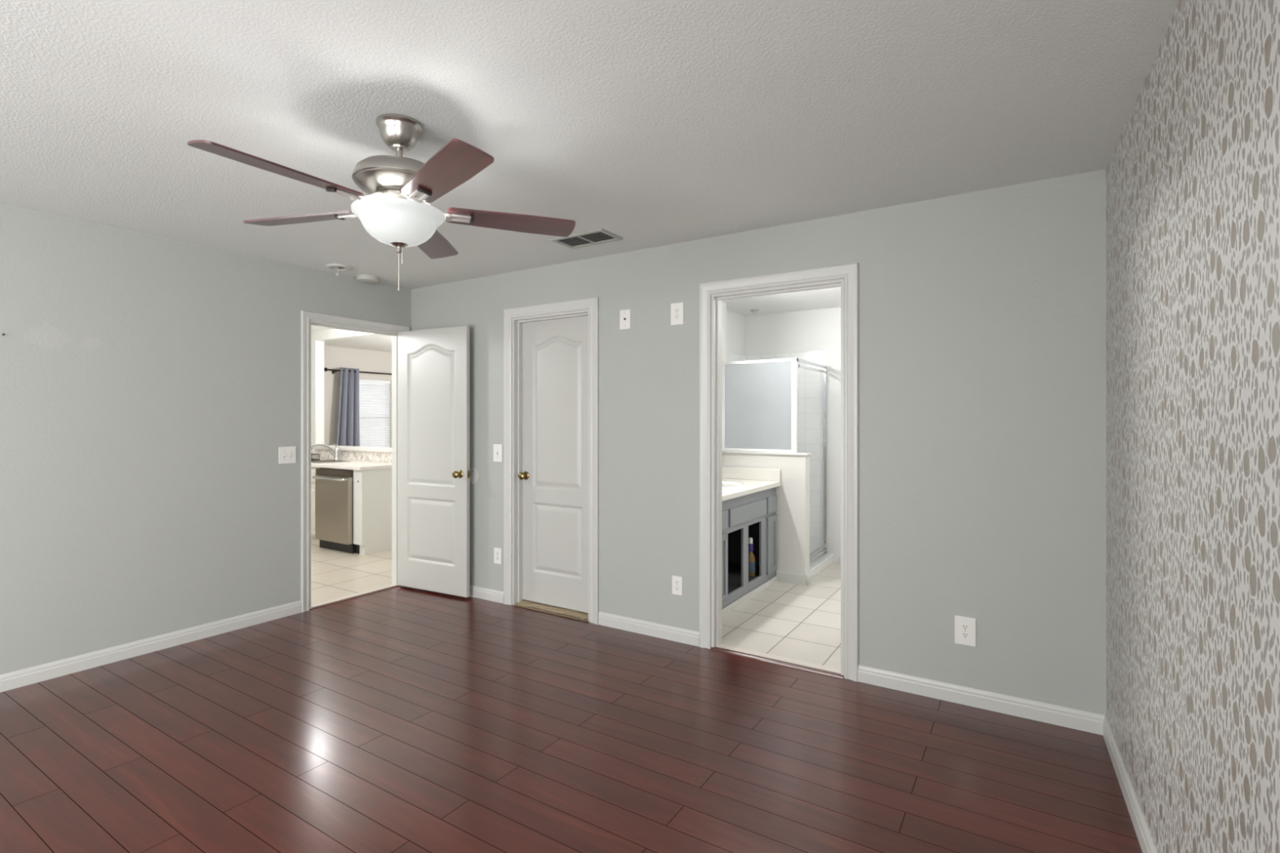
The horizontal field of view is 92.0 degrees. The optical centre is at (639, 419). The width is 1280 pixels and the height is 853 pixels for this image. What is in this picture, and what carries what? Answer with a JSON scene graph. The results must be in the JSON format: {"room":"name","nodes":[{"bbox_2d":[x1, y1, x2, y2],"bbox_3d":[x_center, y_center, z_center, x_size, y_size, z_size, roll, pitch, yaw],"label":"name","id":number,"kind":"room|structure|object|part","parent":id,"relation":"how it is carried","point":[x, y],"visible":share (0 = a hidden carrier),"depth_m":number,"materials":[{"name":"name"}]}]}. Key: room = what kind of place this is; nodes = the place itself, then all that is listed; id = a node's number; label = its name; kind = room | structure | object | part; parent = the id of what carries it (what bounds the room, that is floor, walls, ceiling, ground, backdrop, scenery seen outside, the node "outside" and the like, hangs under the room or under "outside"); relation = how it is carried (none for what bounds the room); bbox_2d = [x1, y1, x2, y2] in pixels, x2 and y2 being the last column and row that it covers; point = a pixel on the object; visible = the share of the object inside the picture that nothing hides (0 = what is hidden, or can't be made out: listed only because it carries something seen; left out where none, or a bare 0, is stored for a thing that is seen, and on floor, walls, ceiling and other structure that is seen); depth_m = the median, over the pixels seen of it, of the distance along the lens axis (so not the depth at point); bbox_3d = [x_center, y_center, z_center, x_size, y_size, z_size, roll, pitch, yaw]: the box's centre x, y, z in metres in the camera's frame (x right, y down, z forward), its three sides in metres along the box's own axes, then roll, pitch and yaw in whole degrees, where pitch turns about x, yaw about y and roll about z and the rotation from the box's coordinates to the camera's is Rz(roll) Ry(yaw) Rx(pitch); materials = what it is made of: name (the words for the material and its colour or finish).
{"room":"empty bedroom","nodes":[
{"label":"empty bedroom","id":0,"kind":"room"},
{"bbox_2d":[0,203,411,675],"bbox_3d":[-3.472,0.141,2.756,0.115,2.440,5.700,0,0,32],"label":"wall","id":1,"kind":"structure","parent":0,"point":[150,385],"depth_m":3.58,"materials":[{"name":"grey paint"}]},
{"bbox_2d":[0,600,302,692],"bbox_3d":[-3.637,1.319,2.375,0.013,0.084,4.680,0,0,32],"label":"baseboard","id":2,"kind":"structure","parent":1,"relation":"attached to","point":[19,678],"depth_m":3.55,"materials":[{"name":"white paint"}]},
{"bbox_2d":[278,446,296,463],"bbox_3d":[-2.436,0.249,4.273,0.016,0.117,0.117,0,0,32],"label":"light switch","id":3,"kind":"object","parent":1,"relation":"attached to","point":[286,455],"visible":1,"depth_m":4.27,"materials":[{"name":"white plastic"}]},
{"bbox_2d":[301,311,409,612],"bbox_3d":[-2.196,0.298,4.760,0.133,2.125,0.890,0,0,32],"label":"door frame","id":4,"kind":"structure","parent":1,"relation":"attached to","point":[306,317],"depth_m":4.41,"materials":[{"name":"white paint"}]},
{"bbox_2d":[397,325,470,597],"bbox_3d":[-1.629,0.319,4.832,0.766,2.048,0.103,0,0,32],"label":"door","id":5,"kind":"structure","parent":1,"relation":"in","point":[433,365],"depth_m":4.81,"materials":[{"name":"white paint"}]},
{"bbox_3d":[-1.379,0.416,4.654,0.062,0.062,0.068,0,0,32],"label":"knob","id":6,"kind":"part","parent":5,"relation":"part of","materials":[{"name":"gold metal"}]},
{"bbox_3d":[-1.292,0.416,4.661,0.014,0.060,0.023,0,0,32],"label":"latch plate","id":7,"kind":"part","parent":5,"relation":"part of","materials":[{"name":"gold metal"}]},
{"bbox_2d":[311,328,390,462],"bbox_3d":[-3.273,0.141,7.190,4.285,2.440,0.110,0,0,32],"label":"wall partition","id":8,"kind":"structure","parent":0,"point":[318,337],"depth_m":7.59,"materials":[{"name":"white paint"}]},
{"bbox_2d":[314,444,391,453],"bbox_3d":[-2.680,0.346,6.857,2.923,0.039,0.240,0,0,32],"label":"ledge","id":9,"kind":"object","parent":8,"relation":"attached to","point":[373,449],"visible":0.34,"depth_m":7.08,"materials":[{"name":"stone"}]},
{"bbox_2d":[315,448,391,462],"bbox_3d":[-2.735,0.421,6.779,2.933,0.108,0.010,0,0,32],"label":"backsplash","id":10,"kind":"structure","parent":8,"relation":"attached to","point":[324,454],"depth_m":7.09,"materials":[{"name":"stone"}]},
{"bbox_2d":[324,345,391,447],"bbox_3d":[-5.218,0.141,8.235,0.120,2.440,6.900,0,0,32],"label":"wall","id":11,"kind":"structure","parent":0,"point":[335,357],"depth_m":9.25,"materials":[{"name":"beige paint"}]},
{"bbox_2d":[324,367,391,374],"bbox_3d":[-4.197,-0.712,9.631,0.115,0.080,1.550,0,0,32],"label":"curtain rod","id":12,"kind":"object","parent":11,"relation":"attached to","point":[326,369],"visible":0.62,"depth_m":9.43,"materials":[{"name":"brown metal"}]},
{"bbox_2d":[336,367,359,446],"bbox_3d":[-4.395,0.172,9.259,0.138,1.878,0.444,0,0,32],"label":"curtain","id":13,"kind":"object","parent":12,"relation":"hanging from","point":[348,427],"visible":0.64,"depth_m":9.28,"materials":[{"name":"blue fabric"}]},
{"bbox_2d":[359,383,389,445],"bbox_3d":[-4.277,-0.046,9.678,0.130,1.155,0.885,0,0,32],"label":"window","id":14,"kind":"structure","parent":11,"relation":"in","point":[385,384],"depth_m":10.01,"materials":[{"name":"white plastic"}]},
{"bbox_2d":[359,378,391,447],"bbox_3d":[-4.269,-0.066,9.673,0.045,1.110,0.805,0,0,32],"label":"window blind","id":15,"kind":"object","parent":14,"relation":"attached to","point":[380,427],"visible":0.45,"depth_m":9.78,"materials":[{"name":"white plastic"}]},
{"bbox_3d":[-4.269,-0.595,9.673,0.044,0.052,0.805,0,0,32],"label":"head rail","id":16,"kind":"part","parent":15,"relation":"part of","materials":[{"name":"white plastic"}]},
{"bbox_3d":[-4.250,-0.051,9.662,0.003,1.045,0.588,0,0,32],"label":"ladder cord","id":17,"kind":"part","parent":15,"relation":"part of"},
{"bbox_2d":[0,543,1142,852],"bbox_3d":[-2.084,1.377,4.422,9.453,0.068,10.000,0,0,32],"label":"floor","id":18,"kind":"structure","parent":0,"point":[401,719],"depth_m":2.56,"materials":[{"name":"red laminate"}]},
{"bbox_2d":[312,467,359,554],"bbox_3d":[-3.023,0.939,6.547,0.654,0.845,0.590,0,0,32],"label":"dishwasher","id":19,"kind":"object","parent":18,"relation":"on","point":[334,487],"visible":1,"depth_m":6.33,"materials":[{"name":"silver metal"}]},
{"bbox_3d":[-3.194,0.609,6.337,0.555,0.025,0.052,0,0,32],"label":"handle","id":20,"kind":"part","parent":19,"relation":"part of","materials":[{"name":"silver metal"}]},
{"bbox_3d":[-3.167,0.924,6.380,0.586,0.677,0.050,0,0,32],"label":"door","id":21,"kind":"part","parent":19,"relation":"part of","materials":[{"name":"silver metal"}]},
{"bbox_3d":[-3.114,1.312,6.403,0.654,0.097,0.050,0,0,32],"label":"kick plate","id":22,"kind":"part","parent":19,"relation":"part of","materials":[{"name":"black plastic"}]},
{"bbox_2d":[311,466,391,555],"bbox_3d":[-3.489,0.937,6.919,2.010,0.848,0.558,0,0,32],"label":"base cabinet","id":23,"kind":"object","parent":18,"relation":"on","point":[372,488],"visible":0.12,"depth_m":6.29,"materials":[{"name":"white paint"}]},
{"bbox_3d":[-3.600,0.971,6.676,0.430,0.530,0.028,0,0,32],"label":"door","id":24,"kind":"part","parent":23,"relation":"part of","materials":[{"name":"white paint"}]},
{"bbox_3d":[-3.600,0.601,6.677,0.430,0.150,0.026,0,0,32],"label":"drawer","id":25,"kind":"part","parent":23,"relation":"part of","materials":[{"name":"white paint"}]},
{"bbox_2d":[311,457,391,470],"bbox_3d":[-3.484,0.493,6.909,2.028,0.036,0.566,0,0,32],"label":"countertop","id":26,"kind":"structure","parent":23,"relation":"on","point":[351,464],"depth_m":6.42,"materials":[{"name":"stone"}]},
{"bbox_2d":[311,448,319,460],"bbox_3d":[-3.824,0.406,7.129,0.187,0.135,0.167,0,0,32],"label":"dish rack","id":27,"kind":"object","parent":26,"relation":"on","point":[313,459],"visible":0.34,"depth_m":7.14,"materials":[{"name":"silver plastic"}]},
{"bbox_2d":[311,443,339,460],"bbox_3d":[-3.723,0.381,7.278,0.515,0.188,0.064,0,0,27],"label":"kitchen faucet","id":28,"kind":"object","parent":26,"relation":"on","point":[335,452],"visible":0.99,"depth_m":7.20,"materials":[{"name":"silver metal"}]},
{"bbox_3d":[-3.731,0.360,7.290,0.491,0.128,0.034,0,0,29],"label":"spout","id":29,"kind":"part","parent":28,"relation":"part of","materials":[{"name":"silver metal"}]},
{"bbox_2d":[311,459,348,463],"bbox_3d":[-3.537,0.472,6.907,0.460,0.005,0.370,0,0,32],"label":"sink","id":30,"kind":"object","parent":26,"relation":"in","point":[320,461],"visible":0.76,"depth_m":6.89,"materials":[{"name":"silver metal"}]},
{"bbox_3d":[-3.537,0.474,6.907,0.420,0.001,0.330,0,0,32],"label":"bowl","id":31,"kind":"part","parent":30,"relation":"part of","materials":[{"name":"silver metal"}]},
{"bbox_3d":[-2.948,0.937,6.591,0.745,0.848,0.535,0,0,32],"label":"panel","id":32,"kind":"part","parent":23,"relation":"part of","materials":[{"name":"white wood"}]},
{"bbox_2d":[311,583,397,607],"bbox_3d":[-2.193,1.367,4.758,0.059,0.027,0.772,0,0,32],"label":"threshold","id":33,"kind":"object","parent":18,"relation":"on","point":[393,584],"visible":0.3,"depth_m":4.74,"materials":[{"name":"stone"}]},
{"bbox_2d":[309,585,400,609],"bbox_3d":[-2.157,1.357,4.735,0.026,0.008,0.772,0,0,32],"label":"threshold","id":34,"kind":"object","parent":18,"relation":"on","point":[394,586],"visible":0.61,"depth_m":4.70,"materials":[{"name":"brown wood"}]},
{"bbox_2d":[721,487,777,616],"bbox_3d":[0.505,0.961,4.677,0.554,0.800,1.560,0,0,32],"label":"vanity cabinet","id":35,"kind":"object","parent":18,"relation":"on","point":[753,515],"visible":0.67,"depth_m":4.82,"materials":[{"name":"blue paint"}]},
{"bbox_3d":[0.512,0.702,4.184,0.016,0.134,0.372,0,0,32],"label":"drawer","id":36,"kind":"part","parent":35,"relation":"part of","materials":[{"name":"blue paint"}]},
{"bbox_3d":[0.512,1.031,4.184,0.016,0.464,0.372,0,0,32],"label":"door","id":37,"kind":"part","parent":35,"relation":"part of","materials":[{"name":"blue paint"}]},
{"bbox_3d":[0.826,0.704,4.680,0.016,0.130,0.711,0,0,32],"label":"false drawer","id":38,"kind":"part","parent":35,"relation":"part of","materials":[{"name":"blue paint"}]},
{"bbox_2d":[721,466,780,501],"bbox_3d":[0.518,0.489,4.669,0.583,0.140,1.560,0,0,32],"label":"countertop","id":39,"kind":"structure","parent":35,"relation":"on","point":[736,482],"depth_m":5.17,"materials":[{"name":"white stone"}]},
{"bbox_2d":[721,481,745,489],"bbox_3d":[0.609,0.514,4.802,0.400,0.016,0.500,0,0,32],"label":"sink basin","id":40,"kind":"object","parent":39,"relation":"in","point":[725,485],"depth_m":4.79,"materials":[{"name":"white ceramic"}]},
{"bbox_2d":[748,537,755,576],"bbox_3d":[0.888,1.103,4.963,0.080,0.304,0.080,0,0,32],"label":"spray bottle","id":41,"kind":"object","parent":35,"relation":"in","point":[752,562],"visible":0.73,"depth_m":4.93,"materials":[{"name":"multicoloured plastic"}]},
{"bbox_3d":[1.090,0.702,5.099,0.016,0.134,0.207,0,0,32],"label":"drawer","id":42,"kind":"part","parent":35,"relation":"part of","materials":[{"name":"blue paint"}]},
{"bbox_3d":[1.090,1.031,5.099,0.016,0.464,0.207,0,0,32],"label":"door","id":43,"kind":"part","parent":35,"relation":"part of","materials":[{"name":"blue paint"}]},
{"bbox_2d":[710,646,844,678],"bbox_3d":[0.750,1.356,3.459,0.768,0.010,0.032,0,0,32],"label":"threshold","id":44,"kind":"object","parent":18,"relation":"on","point":[715,648],"visible":1,"depth_m":3.44,"materials":[{"name":"white stone"}]},
{"bbox_2d":[721,357,834,578],"bbox_3d":[1.225,0.425,5.730,0.900,1.872,0.899,0,0,32],"label":"shower enclosure","id":45,"kind":"object","parent":18,"relation":"on","point":[820,559],"visible":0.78,"depth_m":5.51,"materials":[{"name":"white plastic"}]},
{"bbox_3d":[1.016,-0.115,5.348,0.696,0.793,0.030,0,0,32],"label":"panel frame","id":46,"kind":"part","parent":45,"relation":"part of","materials":[{"name":"white plastic"}]},
{"bbox_3d":[1.547,0.385,5.542,0.029,1.792,0.860,0,0,32],"label":"door frame","id":47,"kind":"part","parent":45,"relation":"part of","materials":[{"name":"silver metal"}]},
{"bbox_2d":[715,644,840,673],"bbox_3d":[0.777,1.367,3.502,0.768,0.028,0.069,0,0,32],"label":"threshold","id":48,"kind":"object","parent":18,"relation":"on","point":[722,646],"visible":0.36,"depth_m":3.49,"materials":[{"name":"stone"}]},
{"bbox_2d":[0,0,1180,352],"bbox_3d":[-2.064,-1.111,4.409,9.500,0.136,10.000,0,0,32],"label":"ceiling","id":49,"kind":"structure","parent":0,"point":[646,123],"depth_m":2.15,"materials":[{"name":"paint"}]},
{"bbox_2d":[326,263,351,276],"bbox_3d":[-2.126,-1.044,4.365,0.166,0.070,0.166,0,0,32],"label":"sprinkler","id":50,"kind":"object","parent":49,"relation":"attached to","point":[339,267],"visible":1,"depth_m":4.35,"materials":[{"name":"white plastic"}]},
{"bbox_3d":[-2.126,-1.072,4.365,0.166,0.014,0.166,0,0,32],"label":"plate","id":51,"kind":"part","parent":50,"relation":"part of","materials":[{"name":"white plastic"}]},
{"bbox_2d":[186,113,575,290],"bbox_3d":[-0.883,-0.774,2.307,1.269,0.610,1.212,0,0,-3],"label":"ceiling fan","id":52,"kind":"object","parent":49,"relation":"hanging from","point":[399,215],"visible":1,"depth_m":2.16,"materials":[{"name":"silver metal"}]},
{"bbox_3d":[-1.102,-0.767,1.914,0.130,0.032,0.490,0,0,32],"label":"blade","id":53,"kind":"part","parent":52,"relation":"part of","materials":[{"name":"brown wood"}]},
{"bbox_3d":[-1.276,-0.767,2.362,0.490,0.032,0.129,0,0,15],"label":"blade","id":54,"kind":"part","parent":52,"relation":"part of","materials":[{"name":"brown wood"}]},
{"bbox_3d":[-0.880,-0.696,2.258,0.320,0.118,0.320,0,0,32],"label":"lamp shade","id":55,"kind":"part","parent":52,"relation":"part of","materials":[{"name":"white glass"}]},
{"bbox_3d":[-0.882,-0.538,2.260,0.007,0.138,0.007,0,0,32],"label":"pull chain","id":56,"kind":"part","parent":52,"relation":"part of","materials":[{"name":"silver metal"}]},
{"bbox_3d":[-0.904,-0.767,2.667,0.129,0.032,0.490,0,0,-3],"label":"blade","id":57,"kind":"part","parent":52,"relation":"part of","materials":[{"name":"brown wood"}]},
{"bbox_3d":[-0.620,-0.767,1.941,0.129,0.032,0.490,0,0,-39],"label":"blade","id":58,"kind":"part","parent":52,"relation":"part of","materials":[{"name":"brown wood"}]},
{"bbox_3d":[-0.498,-0.767,2.407,0.490,0.032,0.129,0,0,-21],"label":"blade","id":59,"kind":"part","parent":52,"relation":"part of","materials":[{"name":"brown wood"}]},
{"bbox_2d":[550,228,622,248],"bbox_3d":[-0.320,-1.074,3.688,0.382,0.010,0.220,0,0,32],"label":"ceiling vent","id":60,"kind":"object","parent":49,"relation":"in","point":[600,236],"visible":1,"depth_m":3.69,"materials":[{"name":"grey metal"}]},
{"bbox_2d":[750,309,759,313],"bbox_3d":[1.110,-1.044,5.988,0.084,0.030,0.084,0,0,32],"label":"recessed light","id":61,"kind":"object","parent":49,"relation":"in","point":[753,311],"visible":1,"depth_m":5.97,"materials":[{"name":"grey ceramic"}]},
{"bbox_2d":[721,302,726,448],"bbox_3d":[0.279,0.151,4.934,0.100,2.420,1.760,0,0,32],"label":"wall","id":62,"kind":"structure","parent":0,"point":[723,304],"depth_m":5.63,"materials":[{"name":"white paint"}]},
{"bbox_2d":[721,466,780,481],"bbox_3d":[0.517,0.470,4.670,0.581,0.102,1.560,0,0,32],"label":"backsplash","id":63,"kind":"structure","parent":62,"relation":"attached to","point":[733,473],"depth_m":5.29,"materials":[{"name":"beige stone"}]},
{"bbox_2d":[726,310,744,355],"bbox_3d":[0.856,0.151,6.068,0.135,2.420,0.925,0,0,32],"label":"wall","id":64,"kind":"structure","parent":0,"point":[735,322],"depth_m":6.15,"materials":[{"name":"white paint"}]},
{"bbox_2d":[411,168,1106,715],"bbox_3d":[0.087,0.141,3.946,4.862,2.440,0.115,0,0,32],"label":"wall","id":65,"kind":"structure","parent":0,"point":[982,314],"depth_m":3.05,"materials":[{"name":"grey paint"}]},
{"bbox_2d":[470,467,479,484],"bbox_3d":[-1.283,0.436,4.737,0.124,0.124,0.010,0,0,32],"label":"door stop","id":66,"kind":"object","parent":65,"relation":"attached to","point":[474,476],"visible":0.67,"depth_m":4.73,"materials":[{"name":"white plastic"}]},
{"bbox_2d":[493,444,502,462],"bbox_3d":[-1.061,0.253,4.594,0.090,0.130,0.016,0,0,32],"label":"light switch","id":67,"kind":"object","parent":65,"relation":"attached to","point":[497,448],"visible":1,"depth_m":4.60,"materials":[{"name":"white plastic"}]},
{"bbox_2d":[493,547,502,564],"bbox_3d":[-1.059,1.018,4.597,0.076,0.117,0.008,0,0,32],"label":"wall outlet","id":68,"kind":"object","parent":65,"relation":"attached to","point":[497,552],"visible":1,"depth_m":4.59,"materials":[{"name":"white plastic"}]},
{"bbox_2d":[503,297,599,624],"bbox_3d":[-0.609,0.276,4.375,0.856,2.170,0.133,0,0,32],"label":"door frame","id":69,"kind":"structure","parent":65,"relation":"attached to","point":[591,305],"depth_m":4.52,"materials":[{"name":"white paint"}]},
{"bbox_2d":[518,315,588,613],"bbox_3d":[-0.583,0.306,4.416,0.677,2.057,0.165,0,0,32],"label":"door","id":70,"kind":"structure","parent":65,"relation":"in","point":[554,476],"depth_m":4.41,"materials":[{"name":"white paint"}]},
{"bbox_3d":[-0.831,0.416,4.572,0.062,0.062,0.165,0,0,32],"label":"knob","id":71,"kind":"part","parent":70,"relation":"part of","materials":[{"name":"gold metal"}]},
{"bbox_2d":[619,309,630,329],"bbox_3d":[-0.097,-0.644,3.988,0.082,0.125,0.010,0,0,32],"label":"plate","id":72,"kind":"object","parent":65,"relation":"attached to","point":[624,315],"visible":1,"depth_m":3.99,"materials":[{"name":"white plastic"}]},
{"bbox_2d":[671,575,682,595],"bbox_3d":[0.228,1.019,3.784,0.071,0.114,0.008,0,0,32],"label":"wall outlet","id":73,"kind":"object","parent":65,"relation":"attached to","point":[677,581],"visible":1,"depth_m":3.78,"materials":[{"name":"white plastic"}]},
{"bbox_2d":[674,586,679,591],"bbox_3d":[0.226,1.038,3.782,0.034,0.026,0.002,0,0,32],"label":"receptacle","id":74,"kind":"object","parent":73,"relation":"attached to","point":[676,588],"depth_m":3.78,"materials":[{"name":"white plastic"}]},
{"bbox_2d":[671,302,684,325],"bbox_3d":[0.228,-0.645,3.784,0.089,0.134,0.008,0,0,32],"label":"wall outlet","id":75,"kind":"object","parent":65,"relation":"attached to","point":[677,308],"visible":1,"depth_m":3.78,"materials":[{"name":"white plastic"}]},
{"bbox_2d":[699,262,858,681],"bbox_3d":[0.776,0.275,3.500,0.917,2.172,0.133,0,0,32],"label":"door frame","id":76,"kind":"structure","parent":65,"relation":"attached to","point":[849,286],"depth_m":3.50,"materials":[{"name":"white paint"}]},
{"bbox_2d":[470,585,1106,735],"bbox_3d":[0.051,1.319,3.893,4.627,0.084,0.013,0,0,32],"label":"baseboard","id":77,"kind":"structure","parent":65,"relation":"attached to","point":[1081,720],"depth_m":3.01,"materials":[{"name":"white paint"}]},
{"bbox_2d":[955,615,976,646],"bbox_3d":[1.552,1.011,2.947,0.090,0.134,0.008,0,0,32],"label":"wall outlet","id":78,"kind":"object","parent":65,"relation":"attached to","point":[965,627],"visible":1,"depth_m":2.94,"materials":[{"name":"white plastic"}]},
{"bbox_2d":[960,623,968,630],"bbox_3d":[1.551,0.992,2.945,0.034,0.026,0.002,0,0,32],"label":"receptacle","id":79,"kind":"object","parent":78,"relation":"attached to","point":[963,626],"depth_m":2.95,"materials":[{"name":"white plastic"}]},
{"bbox_2d":[960,631,968,638],"bbox_3d":[1.551,1.030,2.945,0.034,0.026,0.002,0,0,32],"label":"receptacle","id":80,"kind":"object","parent":78,"relation":"attached to","point":[963,634],"depth_m":2.95,"materials":[{"name":"white plastic"}]},
{"bbox_2d":[721,453,809,579],"bbox_3d":[1.054,0.830,5.328,0.790,1.062,0.115,0,0,32],"label":"wall","id":81,"kind":"structure","parent":0,"point":[793,513],"depth_m":5.14,"materials":[{"name":"white paint"}]},
{"bbox_2d":[721,450,811,455],"bbox_3d":[1.061,0.291,5.323,0.805,0.016,0.141,0,0,32],"label":"trim","id":82,"kind":"structure","parent":81,"relation":"on","point":[722,451],"depth_m":5.23,"materials":[{"name":"white paint"}]},
{"bbox_2d":[744,306,840,562],"bbox_3d":[2.387,0.151,5.589,3.235,2.420,0.100,0,0,32],"label":"wall","id":83,"kind":"structure","parent":0,"point":[815,330],"depth_m":5.91,"materials":[{"name":"white paint"}]},
{"bbox_2d":[726,350,827,553],"bbox_3d":[1.236,0.328,5.813,0.850,1.966,0.750,0,0,32],"label":"wall tile","id":84,"kind":"structure","parent":83,"relation":"attached to","point":[770,428],"depth_m":6.10,"materials":[{"name":"white tile"}]},
{"bbox_2d":[776,554,840,585],"bbox_3d":[2.393,1.319,4.962,2.355,0.084,0.953,0,0,32],"label":"baseboard","id":85,"kind":"structure","parent":83,"relation":"attached to","point":[786,577],"depth_m":5.12,"materials":[{"name":"white paint"}]},
{"bbox_2d":[1106,0,1279,852],"bbox_3d":[0.636,0.141,0.160,0.120,2.440,5.710,0,0,30],"label":"wall","id":86,"kind":"structure","parent":0,"point":[1193,171],"depth_m":1.45,"materials":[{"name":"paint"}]},
{"bbox_2d":[1102,715,1157,852],"bbox_3d":[0.605,1.319,0.239,0.013,0.084,5.605,0,0,30],"label":"baseboard","id":87,"kind":"structure","parent":86,"relation":"attached to","point":[1147,845],"depth_m":2.16,"materials":[{"name":"white paint"}]}
]}

